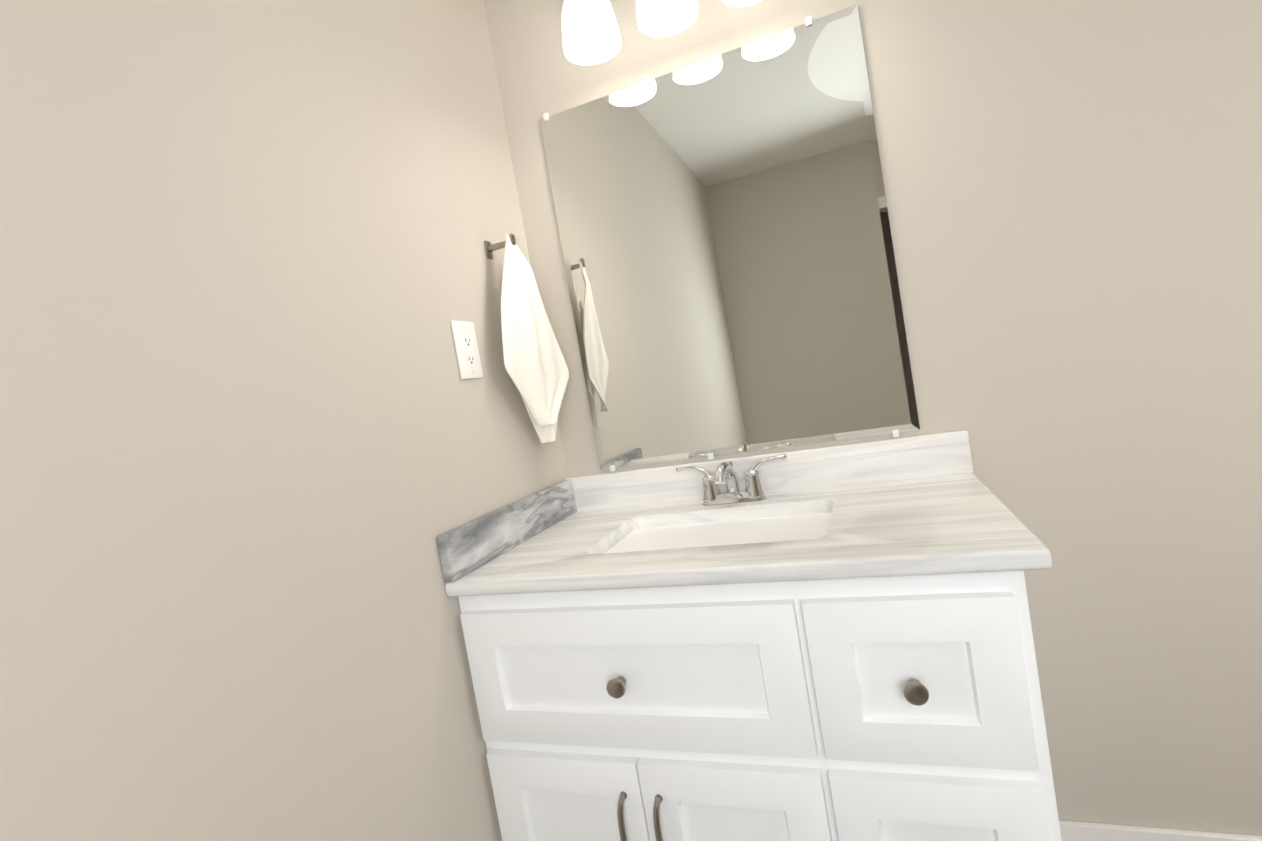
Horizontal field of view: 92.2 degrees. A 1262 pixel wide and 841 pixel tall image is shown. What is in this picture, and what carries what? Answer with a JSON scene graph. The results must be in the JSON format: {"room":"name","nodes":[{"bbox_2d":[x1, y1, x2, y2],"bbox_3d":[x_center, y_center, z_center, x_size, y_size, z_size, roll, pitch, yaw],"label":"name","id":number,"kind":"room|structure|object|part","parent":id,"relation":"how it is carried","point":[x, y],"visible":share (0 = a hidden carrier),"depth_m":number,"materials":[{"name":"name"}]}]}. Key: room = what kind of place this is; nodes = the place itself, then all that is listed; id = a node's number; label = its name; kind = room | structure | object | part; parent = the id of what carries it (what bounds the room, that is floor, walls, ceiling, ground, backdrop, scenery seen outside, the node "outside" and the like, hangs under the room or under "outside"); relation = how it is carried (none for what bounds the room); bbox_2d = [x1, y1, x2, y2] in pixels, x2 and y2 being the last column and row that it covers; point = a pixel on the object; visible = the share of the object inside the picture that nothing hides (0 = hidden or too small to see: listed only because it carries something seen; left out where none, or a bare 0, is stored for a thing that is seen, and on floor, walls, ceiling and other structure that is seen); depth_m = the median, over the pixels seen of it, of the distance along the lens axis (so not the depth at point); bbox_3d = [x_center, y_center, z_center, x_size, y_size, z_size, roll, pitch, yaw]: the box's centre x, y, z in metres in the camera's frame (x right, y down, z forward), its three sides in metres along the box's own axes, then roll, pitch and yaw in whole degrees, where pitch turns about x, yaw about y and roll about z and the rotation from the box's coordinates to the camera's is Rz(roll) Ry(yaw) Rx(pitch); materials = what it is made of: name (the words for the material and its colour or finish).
{"room":"bathroom","nodes":[
{"label":"bathroom","id":0,"kind":"room"},
{"bbox_2d":[0,0,567,840],"bbox_3d":[-0.730,0.058,0.393,0.120,2.440,2.940,-9,3,21],"label":"wall","id":1,"kind":"structure","parent":0,"point":[262,444],"depth_m":0.81,"materials":[{"name":"paint"}]},
{"bbox_2d":[451,321,482,378],"bbox_3d":[-0.347,-0.150,1.291,0.009,0.123,0.077,-9,3,21],"label":"electrical outlet","id":2,"kind":"object","parent":1,"relation":"attached to","point":[466,348],"visible":1,"depth_m":1.28,"materials":[{"name":"white plastic"}]},
{"bbox_2d":[484,234,568,442],"bbox_3d":[-0.252,-0.186,1.441,0.088,0.492,0.243,-9,3,21],"label":"towel","id":3,"kind":"object","parent":1,"relation":"attached to","point":[536,367],"visible":1,"depth_m":1.41,"materials":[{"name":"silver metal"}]},
{"bbox_2d":[484,0,1261,835],"bbox_3d":[1.019,-0.282,1.223,2.620,2.440,0.120,-9,3,21],"label":"wall","id":4,"kind":"structure","parent":0,"point":[1073,190],"depth_m":1.22,"materials":[{"name":"paint"}]},
{"bbox_2d":[562,0,762,64],"bbox_3d":[0.068,-0.995,1.320,0.520,0.275,0.200,-9,3,21],"label":"sconce","id":5,"kind":"object","parent":4,"relation":"attached to","point":[590,33],"visible":1,"depth_m":1.33,"materials":[{"name":"white glass"}]},
{"bbox_3d":[-0.096,-0.895,1.355,0.056,0.090,0.056,-9,3,21],"label":"bulb","id":6,"kind":"part","parent":5,"relation":"part of","materials":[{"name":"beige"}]},
{"bbox_3d":[-0.095,-0.891,1.355,0.132,0.122,0.132,-9,3,21],"label":"lamp shade","id":7,"kind":"part","parent":5,"relation":"part of","materials":[{"name":"white glass"}]},
{"bbox_3d":[0.069,-0.920,1.292,0.056,0.090,0.056,-9,3,21],"label":"bulb","id":8,"kind":"part","parent":5,"relation":"part of","materials":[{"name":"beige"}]},
{"bbox_3d":[0.069,-0.916,1.292,0.132,0.122,0.132,-9,3,21],"label":"lamp shade","id":9,"kind":"part","parent":5,"relation":"part of","materials":[{"name":"white glass"}]},
{"bbox_3d":[0.234,-0.941,1.229,0.132,0.122,0.132,-9,3,21],"label":"lamp shade","id":10,"kind":"part","parent":5,"relation":"part of","materials":[{"name":"white glass"}]},
{"bbox_2d":[540,5,919,471],"bbox_3d":[0.199,-0.376,1.443,0.772,0.934,0.009,-9,3,21],"label":"mirror","id":11,"kind":"object","parent":4,"relation":"attached to","point":[727,245],"visible":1,"depth_m":1.42,"materials":[{"name":"clear glass"}]},
{"bbox_2d":[565,430,973,511],"bbox_3d":[0.279,0.132,1.464,0.960,0.090,0.019,-9,3,21],"label":"backsplash","id":12,"kind":"structure","parent":4,"relation":"attached to","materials":[{"name":"stone"}]},
{"bbox_2d":[1059,820,1261,840],"bbox_3d":[1.560,0.821,1.076,1.506,0.100,0.014,-9,3,21],"label":"baseboard","id":13,"kind":"structure","parent":4,"relation":"attached to","point":[1076,831],"depth_m":1.25,"materials":[{"name":"white paint"}]},
{"bbox_3d":[0.691,1.104,-0.012,2.740,0.060,2.940,-9,3,21],"label":"floor","id":14,"kind":"structure","parent":0,"visible":0},
{"bbox_2d":[436,430,1061,840],"bbox_3d":[0.257,0.595,1.223,0.960,0.970,0.580,-9,3,21],"label":"bathroom vanity","id":15,"kind":"object","parent":14,"relation":"on","point":[828,644],"visible":1,"depth_m":0.99,"materials":[{"name":"white paint"}]},
{"bbox_3d":[-0.095,0.819,1.111,0.304,0.428,0.019,-9,3,21],"label":"door","id":16,"kind":"part","parent":15,"relation":"part of","materials":[{"name":"white paint"}]},
{"bbox_3d":[-0.022,0.444,1.016,0.033,0.033,0.031,-9,3,21],"label":"knob","id":17,"kind":"part","parent":15,"relation":"part of","materials":[{"name":"silver metal"}]},
{"bbox_3d":[-0.008,0.707,1.040,0.013,0.129,0.032,-9,3,21],"label":"handle","id":18,"kind":"part","parent":15,"relation":"part of","materials":[{"name":"silver metal"}]},
{"bbox_3d":[0.052,0.698,1.016,0.013,0.129,0.032,-9,3,21],"label":"handle","id":19,"kind":"part","parent":15,"relation":"part of","materials":[{"name":"silver metal"}]},
{"bbox_2d":[676,454,786,505],"bbox_3d":[0.216,0.142,1.365,0.264,0.101,0.149,-9,3,21],"label":"faucet","id":20,"kind":"object","parent":15,"relation":"on","point":[753,490],"visible":1,"depth_m":1.39,"materials":[{"name":"silver metal"}]},
{"bbox_3d":[0.189,0.776,1.002,0.304,0.428,0.019,-9,3,21],"label":"door","id":21,"kind":"part","parent":15,"relation":"part of","materials":[{"name":"white paint"}]},
{"bbox_3d":[0.400,0.380,0.854,0.033,0.033,0.031,-9,3,21],"label":"knob","id":22,"kind":"part","parent":15,"relation":"part of","materials":[{"name":"silver metal"}]},
{"bbox_3d":[0.408,0.375,0.877,0.280,0.245,0.019,-9,3,21],"label":"drawer","id":23,"kind":"part","parent":15,"relation":"part of","materials":[{"name":"white paint"}]},
{"bbox_3d":[0.451,0.624,0.889,0.280,0.206,0.019,-9,3,21],"label":"drawer","id":24,"kind":"part","parent":15,"relation":"part of","materials":[{"name":"white paint"}]}
]}

